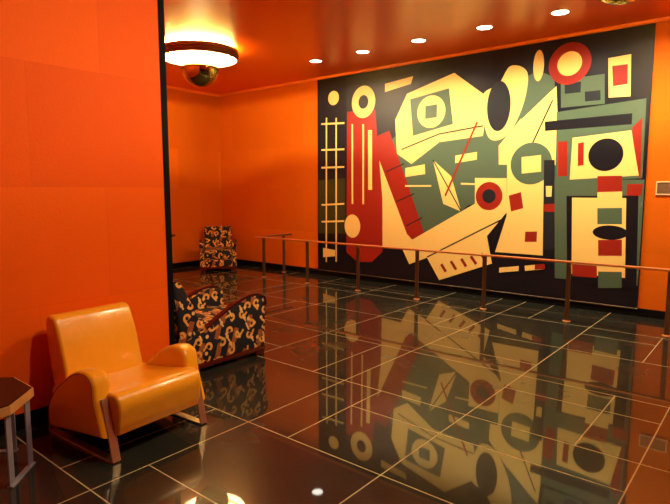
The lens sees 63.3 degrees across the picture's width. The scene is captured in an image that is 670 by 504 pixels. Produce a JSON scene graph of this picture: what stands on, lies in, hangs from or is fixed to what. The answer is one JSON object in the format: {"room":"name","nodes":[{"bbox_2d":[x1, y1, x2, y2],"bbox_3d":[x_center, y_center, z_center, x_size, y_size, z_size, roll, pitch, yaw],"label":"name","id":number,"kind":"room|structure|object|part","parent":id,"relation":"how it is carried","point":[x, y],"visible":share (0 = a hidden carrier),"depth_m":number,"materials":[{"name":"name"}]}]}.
{"room":"lobby","nodes":[
{"label":"lobby","id":0,"kind":"room"},
{"bbox_2d":[0,0,169,418],"bbox_3d":[-3.163,-0.452,2.099,0.160,3.500,5.680,5,8,39],"label":"wall","id":1,"kind":"structure","parent":0,"point":[82,203],"depth_m":3.67,"materials":[{"name":"orange paint"}]},
{"bbox_2d":[0,405,48,434],"bbox_3d":[-3.114,1.246,2.215,0.014,0.100,5.620,5,8,39],"label":"baseboard","id":2,"kind":"structure","parent":1,"relation":"attached to","point":[39,415],"depth_m":3.56,"materials":[{"name":"black paint"}]},
{"bbox_2d":[157,0,174,344],"bbox_3d":[-1.327,-0.695,4.225,0.054,3.500,0.052,5,8,39],"label":"trim","id":3,"kind":"structure","parent":1,"relation":"attached to","point":[161,27],"depth_m":4.21,"materials":[{"name":"black paint"}]},
{"bbox_2d":[167,89,221,262],"bbox_3d":[-4.037,-1.316,9.642,0.160,3.500,4.930,5,8,39],"label":"wall","id":4,"kind":"structure","parent":0,"point":[193,118],"depth_m":10.93,"materials":[{"name":"orange paint"}]},
{"bbox_2d":[173,260,199,267],"bbox_3d":[-3.969,0.380,9.780,0.015,0.100,4.930,5,8,39],"label":"baseboard","id":5,"kind":"structure","parent":4,"relation":"attached to","point":[197,262],"depth_m":10.94,"materials":[{"name":"black paint"}]},
{"bbox_2d":[167,86,218,96],"bbox_3d":[-3.973,-3.024,9.373,0.030,0.045,4.900,5,8,39],"label":"trim","id":6,"kind":"structure","parent":4,"relation":"attached to","point":[168,87],"depth_m":10.74,"materials":[{"name":"orange"}]},
{"bbox_2d":[0,264,669,503],"bbox_3d":[-0.909,1.135,3.627,12.940,0.001,10.930,5,8,39],"label":"floor","id":7,"kind":"structure","parent":0,"point":[377,393],"depth_m":3.75,"materials":[{"name":"black tile"}]},
{"bbox_2d":[0,377,35,488],"bbox_3d":[-1.987,0.993,2.894,0.638,0.448,0.638,5,8,39],"label":"side table","id":8,"kind":"object","parent":7,"relation":"on","point":[14,393],"visible":1,"depth_m":2.95,"materials":[{"name":"silver metal"}]},
{"bbox_3d":[-2.015,0.974,3.184,0.264,0.420,0.032,-1,7,-6],"label":"sled leg","id":9,"kind":"part","parent":8,"relation":"part of","materials":[{"name":"silver metal"}]},
{"bbox_2d":[46,302,206,463],"bbox_3d":[-1.369,0.773,3.520,0.828,0.743,0.757,5,8,36],"label":"leather armchair","id":10,"kind":"object","parent":7,"relation":"on","point":[103,388],"visible":1,"depth_m":3.43,"materials":[{"name":"orange leather"}]},
{"bbox_3d":[-1.514,0.889,3.241,0.611,0.440,0.116,5,8,36],"label":"arm","id":11,"kind":"part","parent":10,"relation":"part of","materials":[{"name":"orange leather"}]},
{"bbox_3d":[-1.526,0.994,3.267,0.720,0.362,0.052,5,8,36],"label":"sled leg","id":12,"kind":"part","parent":10,"relation":"part of","materials":[{"name":"brown wood"}]},
{"bbox_3d":[-1.606,0.672,3.670,0.256,0.576,0.546,5,8,36],"label":"backrest","id":13,"kind":"part","parent":10,"relation":"part of","materials":[{"name":"orange leather"}]},
{"bbox_3d":[-1.345,0.886,3.512,0.764,0.255,0.594,5,8,36],"label":"seat","id":14,"kind":"part","parent":10,"relation":"part of","materials":[{"name":"orange leather"}]},
{"bbox_3d":[-1.138,0.830,3.756,0.611,0.440,0.116,5,8,36],"label":"arm","id":15,"kind":"part","parent":10,"relation":"part of","materials":[{"name":"orange leather"}]},
{"bbox_3d":[-1.155,0.936,3.775,0.720,0.362,0.052,5,8,36],"label":"sled leg","id":16,"kind":"part","parent":10,"relation":"part of","materials":[{"name":"brown wood"}]},
{"bbox_2d":[199,226,236,271],"bbox_3d":[-2.306,-0.083,10.735,0.690,0.802,0.964,-1,7,-11],"label":"patterned armchair","id":17,"kind":"object","parent":7,"relation":"on","point":[218,249],"visible":1,"depth_m":10.38,"materials":[{"name":"fabric"}]},
{"bbox_3d":[-2.595,-0.002,10.655,0.078,0.490,0.872,-1,7,-11],"label":"arm","id":18,"kind":"part","parent":17,"relation":"part of","materials":[{"name":"fabric"}]},
{"bbox_2d":[204,246,231,259],"bbox_3d":[-2.283,0.018,10.632,0.516,0.185,0.645,-1,7,-11],"label":"seat cushion","id":19,"kind":"object","parent":17,"relation":"on","point":[210,252],"depth_m":10.34,"materials":[{"name":"fabric"}]},
{"bbox_3d":[-2.285,0.177,10.660,0.520,0.133,0.665,-1,7,-11],"label":"rail","id":20,"kind":"part","parent":17,"relation":"part of","materials":[{"name":"fabric"}]},
{"bbox_3d":[-2.370,-0.161,11.041,0.550,0.717,0.325,-1,7,-11],"label":"backrest","id":21,"kind":"part","parent":17,"relation":"part of","materials":[{"name":"fabric"}]},
{"bbox_3d":[-2.005,-0.016,10.774,0.078,0.490,0.872,-1,7,-11],"label":"arm","id":22,"kind":"part","parent":17,"relation":"part of","materials":[{"name":"fabric"}]},
{"bbox_2d":[173,281,266,368],"bbox_3d":[-1.212,0.579,4.952,0.690,0.802,0.964,5,8,39],"label":"patterned armchair","id":23,"kind":"object","parent":7,"relation":"on","point":[218,332],"visible":0.7,"depth_m":4.80,"materials":[{"name":"fabric"}]},
{"bbox_3d":[-1.415,0.565,4.702,0.550,0.717,0.325,5,8,39],"label":"backrest","id":24,"kind":"part","parent":23,"relation":"part of","materials":[{"name":"fabric"}]},
{"bbox_3d":[-1.425,0.625,5.172,0.078,0.490,0.872,5,8,39],"label":"arm","id":25,"kind":"part","parent":23,"relation":"part of","materials":[{"name":"fabric"}]},
{"bbox_2d":[195,305,225,326],"bbox_3d":[-1.138,0.657,5.050,0.516,0.185,0.645,5,8,39],"label":"seat cushion","id":26,"kind":"object","parent":23,"relation":"on","point":[204,313],"depth_m":5.06,"materials":[{"name":"fabric"}]},
{"bbox_3d":[-0.961,0.669,4.792,0.078,0.490,0.872,5,8,39],"label":"arm","id":27,"kind":"part","parent":23,"relation":"part of","materials":[{"name":"fabric"}]},
{"bbox_2d":[255,234,669,336],"bbox_3d":[2.942,0.422,6.701,10.660,0.716,0.875,5,8,39],"label":"guard rail","id":28,"kind":"object","parent":7,"relation":"on","point":[484,262],"visible":1,"depth_m":7.04,"materials":[{"name":"orange metal"}]},
{"bbox_3d":[-1.261,0.094,9.634,0.048,0.684,0.030,5,8,39],"label":"post","id":29,"kind":"part","parent":28,"relation":"part of","materials":[{"name":"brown metal"}]},
{"bbox_3d":[-1.082,-0.303,9.996,0.042,0.024,0.808,5,8,39],"label":"return rail","id":30,"kind":"part","parent":28,"relation":"part of","materials":[{"name":"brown metal"}]},
{"bbox_3d":[-0.959,0.031,10.185,0.048,0.684,0.030,5,8,39],"label":"post","id":31,"kind":"part","parent":28,"relation":"part of","materials":[{"name":"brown metal"}]},
{"bbox_3d":[-0.458,0.170,8.977,0.048,0.684,0.030,5,8,39],"label":"post","id":32,"kind":"part","parent":28,"relation":"part of","materials":[{"name":"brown metal"}]},
{"bbox_3d":[0.353,0.245,8.314,0.048,0.684,0.030,5,8,39],"label":"post","id":33,"kind":"part","parent":28,"relation":"part of","materials":[{"name":"brown metal"}]},
{"bbox_3d":[1.156,0.321,7.658,0.048,0.684,0.030,5,8,39],"label":"post","id":34,"kind":"part","parent":28,"relation":"part of","materials":[{"name":"brown metal"}]},
{"bbox_3d":[2.692,0.114,6.361,10.660,0.026,0.044,5,8,39],"label":"handrail","id":35,"kind":"part","parent":28,"relation":"part of","materials":[{"name":"orange metal"}]},
{"bbox_3d":[1.928,0.393,7.026,0.048,0.684,0.030,5,8,39],"label":"post","id":36,"kind":"part","parent":28,"relation":"part of","materials":[{"name":"brown metal"}]},
{"bbox_3d":[2.731,0.468,6.370,0.048,0.684,0.030,5,8,39],"label":"post","id":37,"kind":"part","parent":28,"relation":"part of","materials":[{"name":"brown metal"}]},
{"bbox_3d":[3.518,0.542,5.726,0.048,0.684,0.030,5,8,39],"label":"post","id":38,"kind":"part","parent":28,"relation":"part of","materials":[{"name":"brown metal"}]},
{"bbox_2d":[164,0,669,93],"bbox_3d":[-0.909,-2.422,3.220,12.940,0.160,10.930,5,8,39],"label":"ceiling","id":39,"kind":"structure","parent":0,"point":[275,41],"depth_m":6.60,"materials":[{"name":"orange paint"}]},
{"bbox_2d":[165,38,238,87],"bbox_3d":[-1.874,-2.566,7.550,1.072,0.540,1.072,5,8,39],"label":"dome lamp","id":40,"kind":"object","parent":39,"relation":"attached to","point":[199,63],"visible":0.95,"depth_m":7.39,"materials":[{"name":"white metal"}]},
{"bbox_2d":[173,50,224,58],"bbox_3d":[-1.874,-2.782,7.525,0.720,0.095,0.720,5,8,39],"label":"diffuser","id":41,"kind":"object","parent":40,"relation":"attached to","point":[194,54],"depth_m":7.55,"materials":[{"name":"white glass"}]},
{"bbox_3d":[-1.874,-2.436,7.565,0.520,0.278,0.520,5,8,39],"label":"lamp shade","id":42,"kind":"part","parent":40,"relation":"part of","materials":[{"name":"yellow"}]},
{"bbox_2d":[309,59,321,62],"bbox_3d":[-0.293,-2.921,8.318,0.200,0.008,0.200,5,8,39],"label":"recessed light","id":43,"kind":"object","parent":39,"relation":"in","point":[314,60],"visible":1,"depth_m":8.34,"materials":[{"name":"white ceramic"}]},
{"bbox_2d":[356,50,369,53],"bbox_3d":[0.394,-2.857,7.756,0.200,0.008,0.200,5,8,39],"label":"recessed light","id":44,"kind":"object","parent":39,"relation":"in","point":[357,51],"visible":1,"depth_m":7.74,"materials":[{"name":"white ceramic"}]},
{"bbox_2d":[411,38,425,42],"bbox_3d":[1.104,-2.791,7.175,0.200,0.008,0.200,5,8,39],"label":"recessed light","id":45,"kind":"object","parent":39,"relation":"in","point":[418,40],"visible":1,"depth_m":7.17,"materials":[{"name":"white ceramic"}]},
{"bbox_2d":[476,25,492,29],"bbox_3d":[1.814,-2.724,6.594,0.200,0.008,0.200,5,8,39],"label":"recessed light","id":46,"kind":"object","parent":39,"relation":"in","point":[481,27],"visible":1,"depth_m":6.59,"materials":[{"name":"white ceramic"}]},
{"bbox_2d":[551,9,569,15],"bbox_3d":[2.501,-2.660,6.032,0.200,0.008,0.200,5,8,39],"label":"recessed light","id":47,"kind":"object","parent":39,"relation":"in","point":[561,11],"visible":1,"depth_m":6.03,"materials":[{"name":"white ceramic"}]},
{"bbox_2d":[600,0,634,4],"bbox_3d":[2.199,-2.175,4.134,1.072,0.540,1.072,5,8,39],"label":"dome lamp","id":48,"kind":"object","parent":39,"relation":"attached to","point":[611,2],"visible":1,"depth_m":4.17,"materials":[{"name":"brown metal"}]},
{"bbox_2d":[219,21,669,310],"bbox_3d":[2.514,-1.077,7.559,12.940,3.500,0.160,5,8,39],"label":"wall","id":49,"kind":"structure","parent":0,"point":[269,137],"depth_m":10.18,"materials":[{"name":"orange paint"}]},
{"bbox_2d":[219,16,669,96],"bbox_3d":[2.454,-2.785,7.289,12.620,0.045,0.030,5,8,39],"label":"trim","id":50,"kind":"structure","parent":49,"relation":"attached to","point":[663,19],"depth_m":7.66,"materials":[{"name":"orange"}]},
{"bbox_2d":[237,259,664,319],"bbox_3d":[2.462,0.620,7.678,12.605,0.100,0.020,5,8,39],"label":"baseboard","id":51,"kind":"structure","parent":49,"relation":"attached to","point":[640,312],"depth_m":7.95,"materials":[{"name":"black paint"}]},
{"bbox_2d":[317,23,655,308],"bbox_3d":[1.697,-1.158,8.099,5.195,3.367,0.028,5,8,39],"label":"mural","id":52,"kind":"object","parent":49,"relation":"attached to","point":[537,150],"visible":0.99,"depth_m":7.59,"materials":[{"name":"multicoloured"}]},
{"bbox_2d":[655,181,669,194],"bbox_3d":[3.909,-0.742,6.326,0.300,0.160,0.016,5,8,39],"label":"air vent","id":53,"kind":"object","parent":49,"relation":"in","point":[662,187],"visible":1,"depth_m":6.37,"materials":[{"name":"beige metal"}]}
]}

